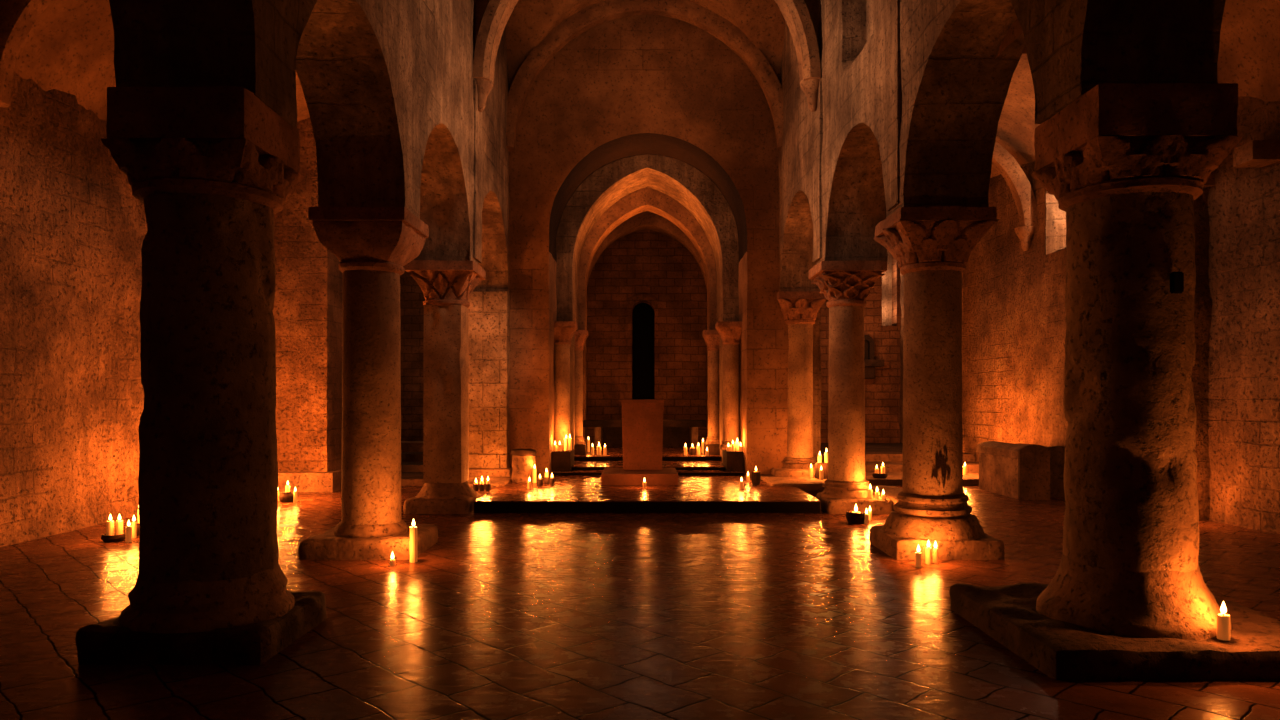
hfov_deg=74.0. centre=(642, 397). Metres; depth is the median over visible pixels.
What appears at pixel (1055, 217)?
window
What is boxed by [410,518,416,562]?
candle
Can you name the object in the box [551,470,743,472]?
step
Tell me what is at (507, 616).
floor
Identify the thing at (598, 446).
candle
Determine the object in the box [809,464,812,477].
candle
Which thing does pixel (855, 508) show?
candle
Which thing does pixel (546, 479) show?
candle cup
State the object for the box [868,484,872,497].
candle
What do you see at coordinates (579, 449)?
stone block
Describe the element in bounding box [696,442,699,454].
candle
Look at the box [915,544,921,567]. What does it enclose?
candle
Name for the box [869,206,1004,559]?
stone column
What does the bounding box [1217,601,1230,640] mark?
candle
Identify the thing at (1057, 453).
stone block
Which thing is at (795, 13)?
trim
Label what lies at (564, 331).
engaged column
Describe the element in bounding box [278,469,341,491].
baseboard
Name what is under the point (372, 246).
stone column
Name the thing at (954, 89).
wall
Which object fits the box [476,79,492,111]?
trim
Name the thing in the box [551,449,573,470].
stone block
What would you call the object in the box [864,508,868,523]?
candle
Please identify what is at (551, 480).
candle cup
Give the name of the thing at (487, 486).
candle cup
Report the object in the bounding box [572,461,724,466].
step
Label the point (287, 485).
candle
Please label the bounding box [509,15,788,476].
wall
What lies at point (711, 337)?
engaged column
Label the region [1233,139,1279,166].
trim
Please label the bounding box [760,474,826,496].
column base
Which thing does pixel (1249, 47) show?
ceiling
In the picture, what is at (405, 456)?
trim
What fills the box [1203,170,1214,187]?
trim
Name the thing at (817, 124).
trim
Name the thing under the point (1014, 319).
wall
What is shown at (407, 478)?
trim
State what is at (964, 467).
candle
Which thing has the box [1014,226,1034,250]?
trim
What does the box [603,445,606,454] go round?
candle
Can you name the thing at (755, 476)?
candle jar
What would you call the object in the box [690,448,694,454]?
candle jar
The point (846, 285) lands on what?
stone column
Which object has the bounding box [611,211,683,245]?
ceiling
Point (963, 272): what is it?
wall pier
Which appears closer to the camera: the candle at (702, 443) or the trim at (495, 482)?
the trim at (495, 482)
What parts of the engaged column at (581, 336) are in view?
moulding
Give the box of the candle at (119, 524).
[116,514,122,534]
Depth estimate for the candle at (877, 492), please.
11.77 m
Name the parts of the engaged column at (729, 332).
moulding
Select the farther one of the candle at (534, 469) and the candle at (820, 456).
the candle at (820, 456)
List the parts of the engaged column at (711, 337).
moulding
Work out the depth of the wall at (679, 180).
16.72 m
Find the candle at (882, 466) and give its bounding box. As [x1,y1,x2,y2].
[881,463,884,473]
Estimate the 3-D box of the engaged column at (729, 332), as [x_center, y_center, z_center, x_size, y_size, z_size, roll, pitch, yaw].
[1.700,-0.237,16.421,0.606,2.457,0.578,0,0,0]
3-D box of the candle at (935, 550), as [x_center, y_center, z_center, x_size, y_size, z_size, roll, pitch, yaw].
[2.836,1.491,8.242,0.048,0.219,0.048,0,0,25]
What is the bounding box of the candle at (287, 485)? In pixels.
[285,481,289,491]
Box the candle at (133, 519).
[132,516,135,537]
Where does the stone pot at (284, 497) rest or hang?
on the floor at (507, 616)
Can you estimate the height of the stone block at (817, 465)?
0.276 m
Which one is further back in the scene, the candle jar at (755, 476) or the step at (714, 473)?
the step at (714, 473)
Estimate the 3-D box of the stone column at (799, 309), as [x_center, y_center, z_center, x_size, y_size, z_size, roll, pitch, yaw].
[2.818,-0.265,15.419,1.039,3.301,1.096,0,0,0]
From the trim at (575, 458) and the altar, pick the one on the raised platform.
the altar
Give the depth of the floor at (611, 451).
18.24 m
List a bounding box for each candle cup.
[473,484,478,490]
[479,484,484,490]
[485,484,490,490]
[537,479,542,485]
[544,477,548,483]
[549,478,554,484]
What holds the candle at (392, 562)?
on the floor at (507, 616)
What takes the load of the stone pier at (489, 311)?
on the trim at (495, 482)
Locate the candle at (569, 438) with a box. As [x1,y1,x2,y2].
[568,435,571,449]
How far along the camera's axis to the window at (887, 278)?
22.86 m
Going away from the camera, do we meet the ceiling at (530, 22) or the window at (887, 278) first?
the ceiling at (530, 22)
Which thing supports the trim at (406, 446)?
attached to the wall at (73, 229)
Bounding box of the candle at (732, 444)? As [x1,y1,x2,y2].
[731,441,734,450]
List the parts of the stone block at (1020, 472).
lid, panel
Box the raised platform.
[474,475,820,512]
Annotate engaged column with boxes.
[554,321,577,449]
[570,330,587,443]
[702,330,719,443]
[715,321,741,449]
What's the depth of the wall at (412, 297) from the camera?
22.40 m
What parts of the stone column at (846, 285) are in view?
moulding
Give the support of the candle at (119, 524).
on the shallow dish at (115, 538)
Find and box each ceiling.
[14,0,309,121]
[474,0,818,87]
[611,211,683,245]
[990,0,1279,228]
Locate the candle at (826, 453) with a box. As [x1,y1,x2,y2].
[824,448,827,462]
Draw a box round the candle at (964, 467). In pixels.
[963,463,966,474]
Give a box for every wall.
[0,71,146,546]
[109,0,509,292]
[400,266,424,440]
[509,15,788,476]
[556,154,738,460]
[586,230,707,442]
[778,0,1225,460]
[820,250,900,442]
[894,96,1279,534]
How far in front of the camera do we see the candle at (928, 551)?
8.18 m
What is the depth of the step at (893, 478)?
15.51 m
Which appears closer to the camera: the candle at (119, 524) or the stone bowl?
the candle at (119, 524)
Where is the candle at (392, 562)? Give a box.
[389,551,395,566]
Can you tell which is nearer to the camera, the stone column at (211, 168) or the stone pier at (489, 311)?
the stone column at (211, 168)
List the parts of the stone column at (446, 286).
moulding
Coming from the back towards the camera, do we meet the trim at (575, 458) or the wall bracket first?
the wall bracket
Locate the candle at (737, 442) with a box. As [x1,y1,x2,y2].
[735,438,738,450]
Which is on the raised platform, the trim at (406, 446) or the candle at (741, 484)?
the candle at (741, 484)
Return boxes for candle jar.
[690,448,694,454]
[751,472,760,484]
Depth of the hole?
5.14 m
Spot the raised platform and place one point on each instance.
(698, 488)
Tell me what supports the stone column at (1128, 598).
on the floor at (507, 616)
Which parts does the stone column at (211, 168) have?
moulding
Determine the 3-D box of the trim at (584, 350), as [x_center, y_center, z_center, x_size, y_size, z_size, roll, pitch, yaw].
[-1.510,-0.629,20.500,0.273,3.638,0.416,0,0,0]
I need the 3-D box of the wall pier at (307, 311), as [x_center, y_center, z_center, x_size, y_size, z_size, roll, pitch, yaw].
[-6.211,-1.855,15.051,1.634,6.910,0.959,0,0,0]
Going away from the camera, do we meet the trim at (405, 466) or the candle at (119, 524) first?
the candle at (119, 524)
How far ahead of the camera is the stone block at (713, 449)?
17.75 m
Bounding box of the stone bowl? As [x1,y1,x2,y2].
[846,511,865,523]
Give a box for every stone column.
[75,86,326,664]
[298,207,437,559]
[403,260,485,513]
[771,291,826,476]
[809,260,892,513]
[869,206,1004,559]
[949,83,1279,680]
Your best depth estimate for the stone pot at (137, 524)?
9.86 m
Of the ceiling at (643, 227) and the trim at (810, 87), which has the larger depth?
the ceiling at (643, 227)
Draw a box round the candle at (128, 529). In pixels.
[126,520,131,541]
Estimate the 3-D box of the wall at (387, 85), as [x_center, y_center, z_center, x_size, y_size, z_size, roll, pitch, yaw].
[-2.844,-2.909,9.402,0.918,9.029,15.050,0,0,0]
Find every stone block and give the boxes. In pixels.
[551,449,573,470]
[574,443,586,454]
[704,444,719,454]
[722,450,742,470]
[815,462,827,478]
[871,485,902,510]
[977,441,1049,499]
[1016,443,1064,496]
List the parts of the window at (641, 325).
pane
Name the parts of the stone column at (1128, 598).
moulding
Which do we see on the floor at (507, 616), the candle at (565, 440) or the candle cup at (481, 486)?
the candle cup at (481, 486)
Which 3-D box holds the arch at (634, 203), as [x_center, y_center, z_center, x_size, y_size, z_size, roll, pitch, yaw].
[0.049,-3.414,18.586,4.524,3.989,0.657,0,0,0]
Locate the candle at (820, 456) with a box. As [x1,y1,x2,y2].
[818,452,821,462]
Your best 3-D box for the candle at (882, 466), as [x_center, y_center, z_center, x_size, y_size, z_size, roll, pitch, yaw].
[4.440,1.321,15.725,0.075,0.277,0.076,0,0,0]
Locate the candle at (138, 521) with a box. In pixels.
[137,505,139,522]
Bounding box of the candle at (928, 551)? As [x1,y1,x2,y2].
[925,539,931,564]
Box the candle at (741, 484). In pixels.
[739,477,743,488]
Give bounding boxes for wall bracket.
[864,335,883,378]
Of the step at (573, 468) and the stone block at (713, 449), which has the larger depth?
the stone block at (713, 449)
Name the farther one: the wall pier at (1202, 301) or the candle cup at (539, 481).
the candle cup at (539, 481)
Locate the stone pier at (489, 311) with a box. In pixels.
[468,291,512,476]
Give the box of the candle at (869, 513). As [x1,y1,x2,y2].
[868,507,871,519]
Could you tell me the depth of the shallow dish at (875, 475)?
15.62 m
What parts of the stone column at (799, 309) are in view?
moulding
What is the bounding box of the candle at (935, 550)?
[933,540,937,562]
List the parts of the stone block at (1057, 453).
panel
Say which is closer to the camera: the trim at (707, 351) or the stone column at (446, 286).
the stone column at (446, 286)
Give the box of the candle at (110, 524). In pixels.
[107,514,113,535]
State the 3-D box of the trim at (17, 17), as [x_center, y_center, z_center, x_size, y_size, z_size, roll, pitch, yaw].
[-5.084,-4.016,8.899,3.713,1.844,0.333,0,0,0]
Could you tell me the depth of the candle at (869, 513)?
11.13 m
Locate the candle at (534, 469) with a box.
[533,464,536,482]
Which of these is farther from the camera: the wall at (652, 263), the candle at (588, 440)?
the wall at (652, 263)
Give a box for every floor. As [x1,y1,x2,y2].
[0,486,1279,719]
[574,443,721,456]
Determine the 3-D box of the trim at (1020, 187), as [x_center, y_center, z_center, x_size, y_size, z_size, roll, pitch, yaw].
[5.231,-4.074,15.601,3.946,1.962,0.335,0,0,0]
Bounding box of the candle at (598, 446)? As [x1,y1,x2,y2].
[597,443,600,454]
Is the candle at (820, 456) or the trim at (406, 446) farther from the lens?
the trim at (406, 446)
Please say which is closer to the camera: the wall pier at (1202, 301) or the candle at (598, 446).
the wall pier at (1202, 301)
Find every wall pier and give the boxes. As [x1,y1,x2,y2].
[272,118,342,471]
[962,272,964,452]
[1192,187,1211,520]
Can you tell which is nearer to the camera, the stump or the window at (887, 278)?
the stump
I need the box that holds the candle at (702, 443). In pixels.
[701,440,704,452]
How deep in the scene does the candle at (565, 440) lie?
15.92 m
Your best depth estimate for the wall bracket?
22.10 m
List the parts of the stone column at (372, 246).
moulding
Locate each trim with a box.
[0,0,52,106]
[401,441,422,451]
[401,452,422,461]
[401,462,422,471]
[401,472,423,485]
[468,476,511,495]
[473,0,820,87]
[473,78,481,262]
[474,502,819,512]
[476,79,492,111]
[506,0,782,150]
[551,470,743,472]
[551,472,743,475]
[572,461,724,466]
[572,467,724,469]
[574,457,721,460]
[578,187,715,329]
[583,342,585,442]
[587,212,706,287]
[707,351,707,435]
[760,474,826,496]
[800,79,819,111]
[812,78,822,262]
[820,443,974,461]
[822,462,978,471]
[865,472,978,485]
[886,0,901,210]
[992,141,1036,227]
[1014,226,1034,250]
[1020,47,1027,59]
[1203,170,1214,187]
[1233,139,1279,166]
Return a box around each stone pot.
[136,523,139,535]
[279,491,292,502]
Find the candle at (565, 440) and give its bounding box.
[564,435,567,450]
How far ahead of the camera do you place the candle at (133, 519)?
9.70 m
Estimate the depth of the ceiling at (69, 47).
9.92 m
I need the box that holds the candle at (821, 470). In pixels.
[819,466,822,479]
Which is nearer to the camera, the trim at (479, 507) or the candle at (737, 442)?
the trim at (479, 507)
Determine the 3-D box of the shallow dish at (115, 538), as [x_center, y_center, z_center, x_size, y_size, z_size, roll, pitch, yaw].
[-5.920,1.561,9.511,0.245,0.082,0.245,0,0,0]
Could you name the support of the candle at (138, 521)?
on the stone pot at (137, 524)
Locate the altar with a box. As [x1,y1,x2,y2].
[601,399,677,484]
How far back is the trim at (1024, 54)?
12.16 m
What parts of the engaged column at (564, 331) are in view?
moulding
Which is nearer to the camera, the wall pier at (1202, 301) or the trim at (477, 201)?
the wall pier at (1202, 301)
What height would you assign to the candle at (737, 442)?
0.251 m
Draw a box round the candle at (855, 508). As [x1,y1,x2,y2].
[851,505,860,512]
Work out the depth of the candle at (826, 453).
14.62 m
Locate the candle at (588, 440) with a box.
[587,436,589,451]
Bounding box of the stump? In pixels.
[511,448,536,482]
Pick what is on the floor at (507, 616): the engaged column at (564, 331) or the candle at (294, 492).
the candle at (294, 492)
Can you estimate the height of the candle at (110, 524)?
0.251 m
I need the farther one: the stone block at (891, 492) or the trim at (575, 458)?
the trim at (575, 458)
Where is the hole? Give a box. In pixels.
[1170,272,1183,293]
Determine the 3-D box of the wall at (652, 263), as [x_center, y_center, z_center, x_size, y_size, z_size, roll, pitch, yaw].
[0.089,-1.609,22.751,3.832,6.417,0.534,0,0,0]
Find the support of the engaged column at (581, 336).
on the stone block at (579, 449)
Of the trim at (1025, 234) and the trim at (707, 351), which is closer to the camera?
the trim at (1025, 234)
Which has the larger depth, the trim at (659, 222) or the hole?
the trim at (659, 222)
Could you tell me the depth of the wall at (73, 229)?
10.12 m
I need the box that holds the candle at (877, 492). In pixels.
[875,487,878,497]
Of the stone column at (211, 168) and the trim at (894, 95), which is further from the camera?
the trim at (894, 95)
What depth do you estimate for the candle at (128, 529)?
9.42 m
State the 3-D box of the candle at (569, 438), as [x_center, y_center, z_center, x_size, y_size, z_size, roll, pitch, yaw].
[-1.385,0.835,16.100,0.082,0.311,0.080,0,0,0]
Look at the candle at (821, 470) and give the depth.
14.37 m
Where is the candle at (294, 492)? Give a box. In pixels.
[293,487,296,501]
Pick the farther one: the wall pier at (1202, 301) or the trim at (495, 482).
the trim at (495, 482)
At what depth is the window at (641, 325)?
22.95 m
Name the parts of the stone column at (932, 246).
moulding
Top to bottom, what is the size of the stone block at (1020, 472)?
0.872 m
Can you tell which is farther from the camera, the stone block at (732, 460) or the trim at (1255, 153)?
the stone block at (732, 460)
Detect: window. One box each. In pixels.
[625,294,660,398]
[882,252,893,325]
[1046,191,1065,253]
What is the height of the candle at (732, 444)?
0.213 m
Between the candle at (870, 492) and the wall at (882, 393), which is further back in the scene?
the wall at (882, 393)
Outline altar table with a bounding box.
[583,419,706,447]
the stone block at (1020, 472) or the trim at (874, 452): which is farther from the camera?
the trim at (874, 452)
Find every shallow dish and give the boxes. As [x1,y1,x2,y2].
[101,532,125,541]
[872,472,887,478]
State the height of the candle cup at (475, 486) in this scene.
0.110 m

